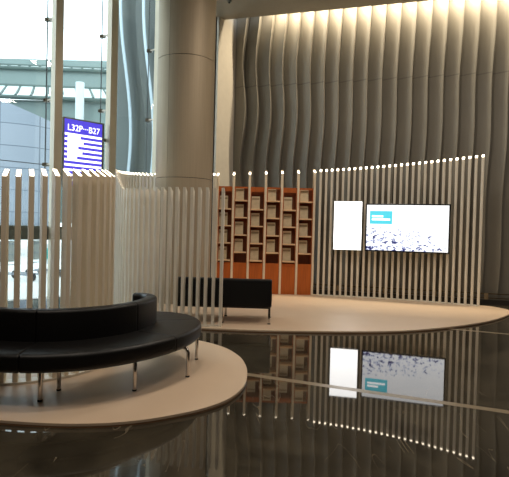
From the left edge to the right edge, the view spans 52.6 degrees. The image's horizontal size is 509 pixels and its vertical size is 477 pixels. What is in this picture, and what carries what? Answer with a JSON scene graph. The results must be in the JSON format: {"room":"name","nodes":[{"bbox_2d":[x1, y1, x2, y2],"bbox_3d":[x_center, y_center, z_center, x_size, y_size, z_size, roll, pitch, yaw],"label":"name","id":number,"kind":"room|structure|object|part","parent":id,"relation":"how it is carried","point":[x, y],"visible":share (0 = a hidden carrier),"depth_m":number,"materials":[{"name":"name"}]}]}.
{"room":"airport lounge","nodes":[
{"label":"airport lounge","id":0,"kind":"room"},
{"bbox_2d":[0,240,70,300],"bbox_3d":[-0.015,0.606,42.519,120.000,0.090,95.000,1,1,0],"label":"floor","id":1,"kind":"structure","parent":0,"point":[23,257],"depth_m":12.63,"materials":[{"name":"white"}]},
{"bbox_2d":[0,241,38,280],"bbox_3d":[-5.557,0.441,12.191,0.980,1.100,0.576,2,1,21],"label":"luggage trolley","id":2,"kind":"object","parent":1,"relation":"on","point":[11,243],"visible":0.25,"depth_m":12.37,"materials":[{"name":"silver metal"}]},
{"bbox_3d":[-5.901,0.310,12.324,0.015,0.500,0.480,2,1,21],"label":"panel","id":3,"kind":"part","parent":2,"relation":"part of","materials":[{"name":"grey"}]},
{"bbox_2d":[8,272,38,275],"bbox_3d":[-5.547,0.832,12.191,0.865,0.024,0.568,2,1,21],"label":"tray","id":4,"kind":"object","parent":2,"relation":"on","point":[11,273],"depth_m":12.13,"materials":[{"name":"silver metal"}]},
{"bbox_2d":[0,99,49,240],"bbox_3d":[-13.630,-2.657,20.607,10.731,6.550,1.390,1,1,-12],"label":"curved building","id":5,"kind":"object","parent":1,"relation":"on","point":[22,132],"visible":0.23,"depth_m":21.22,"materials":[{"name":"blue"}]},
{"bbox_2d":[25,240,60,276],"bbox_3d":[-5.304,0.427,13.300,0.980,1.100,0.576,2,1,13],"label":"luggage trolley","id":6,"kind":"object","parent":1,"relation":"on","point":[36,242],"visible":0.19,"depth_m":13.34,"materials":[{"name":"grey metal"}]},
{"bbox_3d":[-5.664,0.296,13.379,0.015,0.500,0.480,2,1,13],"label":"panel","id":7,"kind":"part","parent":6,"relation":"part of","materials":[{"name":"grey"}]},
{"bbox_2d":[0,58,106,222],"bbox_3d":[-11.619,-4.950,26.872,19.921,11.000,7.490,1,1,0],"label":"building","id":8,"kind":"structure","parent":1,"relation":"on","point":[26,78],"depth_m":26.67,"materials":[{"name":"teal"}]},
{"bbox_3d":[-11.980,-7.292,25.373,0.557,1.260,3.454,1,1,-22],"label":"roof panel","id":9,"kind":"part","parent":8,"relation":"part of","materials":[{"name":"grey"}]},
{"bbox_3d":[-11.261,-7.264,25.373,0.557,1.260,3.454,1,1,-22],"label":"roof panel","id":10,"kind":"part","parent":8,"relation":"part of","materials":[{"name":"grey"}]},
{"bbox_3d":[-10.541,-7.236,25.373,0.557,1.260,3.454,1,1,-22],"label":"roof panel","id":11,"kind":"part","parent":8,"relation":"part of","materials":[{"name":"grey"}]},
{"bbox_3d":[-9.102,-7.180,25.374,0.557,1.260,3.454,1,1,-22],"label":"roof panel","id":12,"kind":"part","parent":8,"relation":"part of","materials":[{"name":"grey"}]},
{"bbox_3d":[-8.382,-7.152,25.374,0.557,1.260,3.454,1,1,-22],"label":"roof panel","id":13,"kind":"part","parent":8,"relation":"part of","materials":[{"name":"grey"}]},
{"bbox_3d":[-7.663,-7.124,25.374,1.800,1.260,3.000,1,1,0],"label":"roof panel","id":14,"kind":"part","parent":8,"relation":"part of","materials":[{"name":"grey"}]},
{"bbox_2d":[116,0,155,174],"bbox_3d":[-2.659,-4.534,16.760,3.881,11.000,1.720,1,1,-15],"label":"facade","id":15,"kind":"object","parent":1,"relation":"on","point":[133,28],"visible":0.23,"depth_m":16.68,"materials":[{"name":"grey"}]},
{"bbox_2d":[210,17,216,276],"bbox_3d":[-0.842,-2.890,11.588,0.060,8.000,0.923,2,1,4],"label":"wall","id":16,"kind":"structure","parent":0,"point":[216,17],"depth_m":11.14,"materials":[{"name":"black"}]},
{"bbox_2d":[214,17,236,186],"bbox_3d":[-0.670,-1.992,11.375,0.050,6.220,0.616,2,1,36],"label":"wall","id":17,"kind":"structure","parent":0,"point":[226,29],"depth_m":11.31,"materials":[{"name":"paint"}]},
{"bbox_2d":[0,297,508,476],"bbox_3d":[1.016,1.354,4.376,15.900,0.120,17.100,1,1,0],"label":"floor","id":18,"kind":"structure","parent":0,"point":[435,403],"depth_m":3.64,"materials":[{"name":"stone"}]},
{"bbox_2d":[0,160,47,239],"bbox_3d":[-4.021,-2.869,8.829,1.178,7.900,0.450,0,2,-45],"label":"window","id":19,"kind":"structure","parent":18,"relation":"on","point":[24,229],"depth_m":8.95,"materials":[{"name":"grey glass"}]},
{"bbox_2d":[42,0,63,299],"bbox_3d":[-3.261,-2.864,9.588,1.178,7.900,0.450,0,2,-45],"label":"window","id":20,"kind":"structure","parent":18,"relation":"on","point":[57,19],"depth_m":9.11,"materials":[{"name":"clear glass"}]},
{"bbox_2d":[61,116,105,186],"bbox_3d":[-3.170,-1.561,9.587,1.053,1.260,0.121,0,2,-45],"label":"display","id":21,"kind":"object","parent":20,"relation":"attached to","point":[83,141],"visible":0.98,"depth_m":9.49,"materials":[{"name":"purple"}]},
{"bbox_2d":[64,118,101,173],"bbox_3d":[-3.161,-1.559,9.522,0.733,1.200,0.006,0,2,-45],"label":"screen","id":22,"kind":"object","parent":21,"relation":"attached to","point":[82,138],"depth_m":9.50,"materials":[{"name":"plastic"}]},
{"bbox_2d":[98,0,118,175],"bbox_3d":[-2.501,-2.859,10.348,1.178,7.900,0.450,0,2,-45],"label":"window","id":23,"kind":"structure","parent":18,"relation":"on","point":[113,5],"depth_m":9.85,"materials":[{"name":"clear glass"}]},
{"bbox_2d":[0,340,246,427],"bbox_3d":[-1.625,1.204,4.821,3.119,0.030,2.822,1,1,0],"label":"platform","id":24,"kind":"object","parent":18,"relation":"on","point":[103,397],"visible":0.75,"depth_m":4.05,"materials":[{"name":"brown wood"}]},
{"bbox_2d":[0,169,115,385],"bbox_3d":[-1.817,0.264,4.469,1.403,1.852,0.416,1,1,-38],"label":"screen","id":25,"kind":"object","parent":24,"relation":"on","point":[88,244],"visible":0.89,"depth_m":4.42,"materials":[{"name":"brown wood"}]},
{"bbox_3d":[-1.840,1.180,4.487,1.403,0.020,0.416,1,1,-38],"label":"rail","id":26,"kind":"part","parent":25,"relation":"part of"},
{"bbox_2d":[0,293,200,401],"bbox_3d":[-1.558,0.874,4.317,2.701,0.653,1.465,1,1,-37],"label":"curved sofa","id":27,"kind":"object","parent":24,"relation":"on","point":[32,340],"visible":1,"depth_m":4.00,"materials":[{"name":"black leather"}]},
{"bbox_2d":[0,341,35,372],"bbox_3d":[-2.247,0.851,3.938,1.381,0.138,0.599,2,1,18],"label":"seat cushion","id":28,"kind":"object","parent":27,"relation":"on","point":[11,352],"depth_m":3.60,"materials":[{"name":"black leather"}]},
{"bbox_3d":[-2.210,0.710,4.135,1.099,0.353,0.198,2,1,18],"label":"backrest","id":29,"kind":"part","parent":27,"relation":"part of","materials":[{"name":"black leather"}]},
{"bbox_3d":[-1.587,1.062,3.874,0.033,0.268,0.137,1,1,0],"label":"leg","id":30,"kind":"part","parent":27,"relation":"part of","materials":[{"name":"silver metal"}]},
{"bbox_3d":[-1.555,1.059,4.030,0.033,0.269,0.137,2,1,9],"label":"leg","id":31,"kind":"part","parent":27,"relation":"part of","materials":[{"name":"silver metal"}]},
{"bbox_3d":[-1.346,0.731,4.218,0.837,0.353,0.205,1,1,-39],"label":"backrest","id":32,"kind":"part","parent":27,"relation":"part of","materials":[{"name":"black leather"}]},
{"bbox_2d":[18,331,175,372],"bbox_3d":[-1.232,0.874,4.042,1.217,0.138,0.631,1,1,-39],"label":"seat cushion","id":33,"kind":"object","parent":27,"relation":"on","point":[51,355],"depth_m":3.84,"materials":[{"name":"black leather"}]},
{"bbox_3d":[-0.996,1.071,4.157,0.137,0.269,0.033,2,1,42],"label":"leg","id":34,"kind":"part","parent":27,"relation":"part of","materials":[{"name":"silver metal"}]},
{"bbox_3d":[-1.085,0.721,5.081,0.297,0.353,0.150,2,1,36],"label":"backrest","id":35,"kind":"part","parent":27,"relation":"part of","materials":[{"name":"black leather"}]},
{"bbox_3d":[-1.018,0.729,4.748,0.141,0.353,0.514,2,1,8],"label":"backrest","id":36,"kind":"part","parent":27,"relation":"part of","materials":[{"name":"black leather"}]},
{"bbox_2d":[138,319,200,351],"bbox_3d":[-0.818,0.872,4.723,0.612,0.138,0.843,1,1,0],"label":"seat cushion","id":37,"kind":"object","parent":27,"relation":"on","point":[184,332],"depth_m":4.59,"materials":[{"name":"black leather"}]},
{"bbox_2d":[157,311,196,319],"bbox_3d":[-0.880,0.860,5.274,0.656,0.138,0.605,1,1,0],"label":"seat cushion","id":38,"kind":"object","parent":27,"relation":"on","point":[161,315],"depth_m":5.24,"materials":[{"name":"black leather"}]},
{"bbox_3d":[-0.637,1.073,4.558,0.137,0.269,0.033,2,1,18],"label":"leg","id":39,"kind":"part","parent":27,"relation":"part of","materials":[{"name":"silver metal"}]},
{"bbox_3d":[-0.627,1.062,5.135,0.137,0.269,0.033,1,1,-18],"label":"leg","id":40,"kind":"part","parent":27,"relation":"part of","materials":[{"name":"silver metal"}]},
{"bbox_2d":[145,0,158,189],"bbox_3d":[-1.741,-2.854,11.108,1.178,7.900,0.450,0,2,-45],"label":"window","id":41,"kind":"structure","parent":18,"relation":"on","point":[155,49],"depth_m":10.64,"materials":[{"name":"clear glass"}]},
{"bbox_2d":[158,294,508,333],"bbox_3d":[0.992,1.196,8.769,7.010,0.030,4.090,1,1,0],"label":"platform","id":42,"kind":"object","parent":18,"relation":"on","point":[290,313],"visible":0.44,"depth_m":8.04,"materials":[{"name":"brown wood"}]},
{"bbox_2d":[113,169,224,326],"bbox_3d":[-1.467,-0.096,8.604,1.736,2.435,3.780,1,1,-7],"label":"screen","id":43,"kind":"object","parent":42,"relation":"on","point":[138,229],"visible":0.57,"depth_m":7.04,"materials":[{"name":"beige"}]},
{"bbox_3d":[-1.504,1.113,8.631,1.726,0.015,3.780,1,1,-6],"label":"rail","id":44,"kind":"part","parent":43,"relation":"part of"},
{"bbox_2d":[155,0,215,303],"bbox_3d":[-1.245,-1.810,9.218,1.009,5.850,1.009,1,1,0],"label":"column","id":45,"kind":"structure","parent":42,"relation":"on","point":[187,28],"depth_m":8.77,"materials":[{"name":"beige metal"}]},
{"bbox_3d":[-1.657,0.025,9.239,0.277,2.160,0.870,1,1,0],"label":"cladding panel","id":46,"kind":"part","parent":45,"relation":"part of","materials":[{"name":"brown metal"}]},
{"bbox_3d":[-1.604,-2.099,9.200,0.277,2.070,0.870,1,1,0],"label":"cladding panel","id":47,"kind":"part","parent":45,"relation":"part of","materials":[{"name":"brown metal"}]},
{"bbox_3d":[-1.557,-3.943,9.165,0.277,1.600,0.870,1,1,0],"label":"cladding panel","id":48,"kind":"part","parent":45,"relation":"part of","materials":[{"name":"brown metal"}]},
{"bbox_3d":[-1.152,0.042,9.012,0.731,2.160,0.528,1,1,0],"label":"cladding panel","id":49,"kind":"part","parent":45,"relation":"part of","materials":[{"name":"brown metal"}]},
{"bbox_3d":[-1.099,-2.082,8.972,0.731,2.070,0.528,1,1,0],"label":"cladding panel","id":50,"kind":"part","parent":45,"relation":"part of","materials":[{"name":"brown metal"}]},
{"bbox_3d":[-0.986,-3.923,8.862,0.872,1.600,0.255,1,1,-33],"label":"cladding panel","id":51,"kind":"part","parent":45,"relation":"part of","materials":[{"name":"brown metal"}]},
{"bbox_2d":[173,277,271,323],"bbox_3d":[-0.437,0.859,7.467,1.376,0.620,0.660,1,1,2],"label":"seat","id":52,"kind":"object","parent":42,"relation":"on","point":[237,292],"visible":0.6,"depth_m":7.13,"materials":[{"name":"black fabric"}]},
{"bbox_3d":[-0.446,0.746,7.200,1.376,0.385,0.130,1,1,2],"label":"backrest","id":53,"kind":"part","parent":52,"relation":"part of","materials":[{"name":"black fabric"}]},
{"bbox_3d":[0.203,1.073,7.163,0.032,0.215,0.032,1,1,2],"label":"leg","id":54,"kind":"part","parent":52,"relation":"part of","materials":[{"name":"silver metal"}]},
{"bbox_2d":[217,186,231,277],"bbox_3d":[-0.613,0.021,10.542,0.277,2.170,0.238,1,1,0],"label":"shelf","id":55,"kind":"object","parent":42,"relation":"on","point":[228,189],"visible":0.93,"depth_m":10.50,"materials":[{"name":"orange wood"}]},
{"bbox_2d":[218,246,226,258],"bbox_3d":[-0.655,0.292,10.563,0.170,0.261,0.053,1,1,0],"label":"leaflet","id":56,"kind":"object","parent":55,"relation":"in","point":[225,247],"visible":0.68,"depth_m":10.56,"materials":[{"name":"brown paper"}]},
{"bbox_2d":[219,229,226,241],"bbox_3d":[-0.646,-0.058,10.557,0.170,0.261,0.053,1,1,0],"label":"leaflet","id":57,"kind":"object","parent":55,"relation":"in","point":[225,230],"visible":0.64,"depth_m":10.55,"materials":[{"name":"brown paper"}]},
{"bbox_2d":[219,212,227,224],"bbox_3d":[-0.637,-0.407,10.550,0.170,0.261,0.053,1,1,0],"label":"leaflet","id":58,"kind":"object","parent":55,"relation":"in","point":[226,213],"visible":0.68,"depth_m":10.54,"materials":[{"name":"brown paper"}]},
{"bbox_2d":[219,196,227,207],"bbox_3d":[-0.629,-0.748,10.544,0.170,0.261,0.053,1,1,0],"label":"leaflet","id":59,"kind":"object","parent":55,"relation":"in","point":[226,197],"visible":0.57,"depth_m":10.54,"materials":[{"name":"brown paper"}]},
{"bbox_3d":[-0.633,0.794,10.515,0.277,0.625,0.025,1,1,0],"label":"panel","id":60,"kind":"part","parent":55,"relation":"part of","materials":[{"name":"orange wood"}]},
{"bbox_3d":[-0.587,-1.012,10.483,0.253,0.100,0.020,1,1,0],"label":"panel","id":61,"kind":"part","parent":55,"relation":"part of","materials":[{"name":"orange wood"}]},
{"bbox_2d":[233,186,248,278],"bbox_3d":[-0.288,0.030,10.542,0.277,2.170,0.238,1,1,0],"label":"shelf","id":62,"kind":"object","parent":42,"relation":"on","point":[239,258],"visible":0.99,"depth_m":10.60,"materials":[{"name":"orange wood"}]},
{"bbox_2d":[234,239,242,251],"bbox_3d":[-0.326,0.135,10.560,0.170,0.261,0.053,1,1,0],"label":"leaflet","id":63,"kind":"object","parent":62,"relation":"in","point":[238,245],"visible":1,"depth_m":10.55,"materials":[{"name":"brown paper"}]},
{"bbox_2d":[235,222,242,233],"bbox_3d":[-0.317,-0.215,10.553,0.170,0.261,0.053,1,1,0],"label":"leaflet","id":64,"kind":"object","parent":62,"relation":"in","point":[238,225],"visible":0.89,"depth_m":10.55,"materials":[{"name":"brown paper"}]},
{"bbox_2d":[235,204,243,216],"bbox_3d":[-0.308,-0.569,10.547,0.170,0.261,0.053,1,1,0],"label":"leaflet","id":65,"kind":"object","parent":62,"relation":"in","point":[239,208],"visible":0.93,"depth_m":10.54,"materials":[{"name":"brown paper"}]},
{"bbox_2d":[236,188,243,199],"bbox_3d":[-0.299,-0.915,10.540,0.170,0.261,0.053,1,1,0],"label":"leaflet","id":66,"kind":"object","parent":62,"relation":"in","point":[239,191],"visible":0.89,"depth_m":10.53,"materials":[{"name":"brown paper"}]},
{"bbox_3d":[-0.308,0.802,10.515,0.277,0.625,0.025,1,1,0],"label":"panel","id":67,"kind":"part","parent":62,"relation":"part of","materials":[{"name":"orange wood"}]},
{"bbox_2d":[249,187,264,278],"bbox_3d":[0.039,0.038,10.542,0.282,2.170,0.238,1,1,0],"label":"shelf","id":68,"kind":"object","parent":42,"relation":"on","point":[255,266],"visible":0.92,"depth_m":10.50,"materials":[{"name":"orange wood"}]},
{"bbox_2d":[250,247,258,259],"bbox_3d":[-0.003,0.309,10.563,0.170,0.261,0.053,1,1,0],"label":"leaflet","id":69,"kind":"object","parent":68,"relation":"in","point":[254,251],"visible":0.93,"depth_m":10.56,"materials":[{"name":"brown paper"}]},
{"bbox_2d":[250,230,258,242],"bbox_3d":[0.006,-0.041,10.557,0.170,0.261,0.053,1,1,0],"label":"leaflet","id":70,"kind":"object","parent":68,"relation":"in","point":[254,233],"visible":1,"depth_m":10.55,"materials":[{"name":"brown paper"}]},
{"bbox_2d":[251,196,259,208],"bbox_3d":[0.024,-0.732,10.544,0.170,0.261,0.053,1,1,0],"label":"leaflet","id":71,"kind":"object","parent":68,"relation":"in","point":[255,204],"visible":0.89,"depth_m":10.54,"materials":[{"name":"brown paper"}]},
{"bbox_2d":[251,213,259,225],"bbox_3d":[0.015,-0.391,10.550,0.170,0.261,0.053,1,1,0],"label":"leaflet","id":72,"kind":"object","parent":68,"relation":"in","point":[254,216],"visible":1,"depth_m":10.54,"materials":[{"name":"brown paper"}]},
{"bbox_3d":[0.020,0.811,10.515,0.282,0.625,0.025,1,1,0],"label":"panel","id":73,"kind":"part","parent":68,"relation":"part of","materials":[{"name":"orange wood"}]},
{"bbox_3d":[0.039,0.036,10.652,0.282,2.170,0.018,1,1,0],"label":"panel","id":74,"kind":"part","parent":68,"relation":"part of","materials":[{"name":"orange wood"}]},
{"bbox_3d":[0.065,-0.996,10.483,0.258,0.100,0.020,1,1,0],"label":"panel","id":75,"kind":"part","parent":68,"relation":"part of","materials":[{"name":"orange wood"}]},
{"bbox_2d":[265,187,280,293],"bbox_3d":[0.369,0.046,10.542,0.282,2.170,0.238,1,1,0],"label":"shelf","id":76,"kind":"object","parent":42,"relation":"on","point":[271,258],"visible":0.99,"depth_m":10.51,"materials":[{"name":"orange wood"}]},
{"bbox_2d":[266,239,274,251],"bbox_3d":[0.331,0.151,10.560,0.170,0.261,0.053,1,1,0],"label":"leaflet","id":77,"kind":"object","parent":76,"relation":"in","point":[270,247],"visible":0.93,"depth_m":10.55,"materials":[{"name":"brown paper"}]},
{"bbox_2d":[267,222,274,234],"bbox_3d":[0.340,-0.199,10.553,0.170,0.261,0.053,1,1,0],"label":"leaflet","id":78,"kind":"object","parent":76,"relation":"in","point":[270,225],"visible":0.89,"depth_m":10.55,"materials":[{"name":"brown paper"}]},
{"bbox_2d":[267,205,275,217],"bbox_3d":[0.349,-0.553,10.547,0.170,0.261,0.053,1,1,0],"label":"leaflet","id":79,"kind":"object","parent":76,"relation":"in","point":[271,209],"visible":1,"depth_m":10.54,"materials":[{"name":"brown paper"}]},
{"bbox_2d":[268,189,275,200],"bbox_3d":[0.358,-0.898,10.540,0.170,0.261,0.053,1,1,0],"label":"leaflet","id":80,"kind":"object","parent":76,"relation":"in","point":[271,192],"visible":0.96,"depth_m":10.53,"materials":[{"name":"brown paper"}]},
{"bbox_3d":[0.349,0.819,10.515,0.282,0.625,0.025,1,1,0],"label":"panel","id":81,"kind":"part","parent":76,"relation":"part of","materials":[{"name":"orange wood"}]},
{"bbox_3d":[0.369,0.044,10.652,0.282,2.170,0.018,1,1,0],"label":"panel","id":82,"kind":"part","parent":76,"relation":"part of","materials":[{"name":"orange wood"}]},
{"bbox_2d":[281,188,296,294],"bbox_3d":[0.699,0.054,10.542,0.282,2.170,0.238,1,1,0],"label":"shelf","id":83,"kind":"object","parent":42,"relation":"on","point":[287,267],"visible":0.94,"depth_m":10.50,"materials":[{"name":"orange wood"}]},
{"bbox_2d":[282,248,290,260],"bbox_3d":[0.657,0.325,10.563,0.170,0.261,0.053,1,1,0],"label":"leaflet","id":84,"kind":"object","parent":83,"relation":"in","point":[286,252],"visible":1,"depth_m":10.56,"materials":[{"name":"brown paper"}]},
{"bbox_2d":[283,231,290,243],"bbox_3d":[0.666,-0.025,10.557,0.170,0.261,0.053,1,1,0],"label":"leaflet","id":85,"kind":"object","parent":83,"relation":"in","point":[286,234],"visible":1,"depth_m":10.55,"materials":[{"name":"brown paper"}]},
{"bbox_2d":[283,214,291,226],"bbox_3d":[0.675,-0.374,10.550,0.170,0.261,0.053,1,1,0],"label":"leaflet","id":86,"kind":"object","parent":83,"relation":"in","point":[287,218],"visible":0.93,"depth_m":10.54,"materials":[{"name":"brown paper"}]},
{"bbox_2d":[284,197,291,209],"bbox_3d":[0.683,-0.715,10.544,0.170,0.261,0.053,1,1,0],"label":"leaflet","id":87,"kind":"object","parent":83,"relation":"in","point":[287,200],"visible":1,"depth_m":10.54,"materials":[{"name":"brown paper"}]},
{"bbox_3d":[0.679,0.827,10.515,0.282,0.625,0.025,1,1,0],"label":"panel","id":88,"kind":"part","parent":83,"relation":"part of","materials":[{"name":"orange wood"}]},
{"bbox_3d":[0.699,0.052,10.652,0.282,2.170,0.018,1,1,0],"label":"panel","id":89,"kind":"part","parent":83,"relation":"part of","materials":[{"name":"orange wood"}]},
{"bbox_3d":[0.725,-0.979,10.483,0.258,0.100,0.020,1,1,0],"label":"panel","id":90,"kind":"part","parent":83,"relation":"part of","materials":[{"name":"orange wood"}]},
{"bbox_2d":[297,188,312,294],"bbox_3d":[1.029,0.063,10.542,0.282,2.170,0.238,1,1,0],"label":"shelf","id":91,"kind":"object","parent":42,"relation":"on","point":[304,259],"visible":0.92,"depth_m":10.51,"materials":[{"name":"orange wood"}]},
{"bbox_2d":[299,240,306,252],"bbox_3d":[0.991,0.168,10.560,0.170,0.261,0.053,1,1,0],"label":"leaflet","id":92,"kind":"object","parent":91,"relation":"in","point":[302,243],"visible":0.89,"depth_m":10.56,"materials":[{"name":"brown paper"}]},
{"bbox_2d":[299,223,307,235],"bbox_3d":[1.000,-0.182,10.553,0.170,0.261,0.053,1,1,0],"label":"leaflet","id":93,"kind":"object","parent":91,"relation":"in","point":[303,227],"visible":0.96,"depth_m":10.55,"materials":[{"name":"brown paper"}]},
{"bbox_2d":[300,206,307,218],"bbox_3d":[1.009,-0.536,10.547,0.170,0.261,0.053,1,1,0],"label":"leaflet","id":94,"kind":"object","parent":91,"relation":"in","point":[303,209],"visible":1,"depth_m":10.54,"materials":[{"name":"brown paper"}]},
{"bbox_2d":[300,190,307,201],"bbox_3d":[1.018,-0.882,10.540,0.170,0.261,0.053,1,1,0],"label":"leaflet","id":95,"kind":"object","parent":91,"relation":"in","point":[303,193],"visible":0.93,"depth_m":10.54,"materials":[{"name":"brown paper"}]},
{"bbox_3d":[1.009,0.836,10.515,0.282,0.625,0.025,1,1,0],"label":"panel","id":96,"kind":"part","parent":91,"relation":"part of","materials":[{"name":"orange wood"}]},
{"bbox_3d":[1.029,0.061,10.652,0.282,2.170,0.018,1,1,0],"label":"panel","id":97,"kind":"part","parent":91,"relation":"part of","materials":[{"name":"orange wood"}]},
{"bbox_3d":[1.037,-0.253,10.562,0.282,1.540,0.150,1,1,0],"label":"panel","id":98,"kind":"part","parent":91,"relation":"part of","materials":[{"name":"orange wood"}]},
{"bbox_2d":[215,155,484,306],"bbox_3d":[1.735,-0.224,10.235,5.117,2.790,0.612,2,1,12],"label":"screen","id":99,"kind":"object","parent":42,"relation":"on","point":[476,156],"depth_m":9.98,"materials":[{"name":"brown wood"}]},
{"bbox_3d":[1.846,-0.255,10.202,0.554,0.970,0.091,2,1,13],"label":"display screen","id":100,"kind":"part","parent":99,"relation":"part of","materials":[{"name":"white plastic"}]},
{"bbox_3d":[2.725,1.193,10.056,3.023,0.015,0.272,2,1,19],"label":"rail","id":101,"kind":"part","parent":99,"relation":"part of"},
{"bbox_3d":[2.905,-0.197,9.839,1.550,0.925,0.097,2,1,19],"label":"display screen","id":102,"kind":"part","parent":99,"relation":"part of","materials":[{"name":"white plastic"}]},
{"bbox_2d":[216,0,429,19],"bbox_3d":[0.867,-4.636,3.465,15.700,0.120,15.504,1,1,0],"label":"ceiling","id":103,"kind":"structure","parent":0,"point":[237,9],"depth_m":10.45,"materials":[{"name":"beige paint"}]},
{"bbox_2d":[233,0,508,299],"bbox_3d":[4.056,-1.902,10.298,9.522,6.320,0.361,2,1,16],"label":"wall","id":104,"kind":"structure","parent":0,"point":[421,81],"depth_m":10.62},
{"bbox_2d":[313,283,508,305],"bbox_3d":[3.824,1.143,10.172,9.125,0.225,0.100,2,1,16],"label":"baseboard","id":105,"kind":"structure","parent":104,"relation":"attached to","point":[492,301],"depth_m":10.24,"materials":[{"name":"grey metal"}]},
{"bbox_3d":[3.824,1.126,10.172,9.125,0.020,0.030,2,1,16],"label":"rail","id":106,"kind":"part","parent":105,"relation":"part of","materials":[{"name":"grey metal"}]},
{"bbox_3d":[3.826,1.043,10.171,9.125,0.025,0.030,2,1,16],"label":"rail","id":107,"kind":"part","parent":105,"relation":"part of","materials":[{"name":"grey metal"}]}
]}

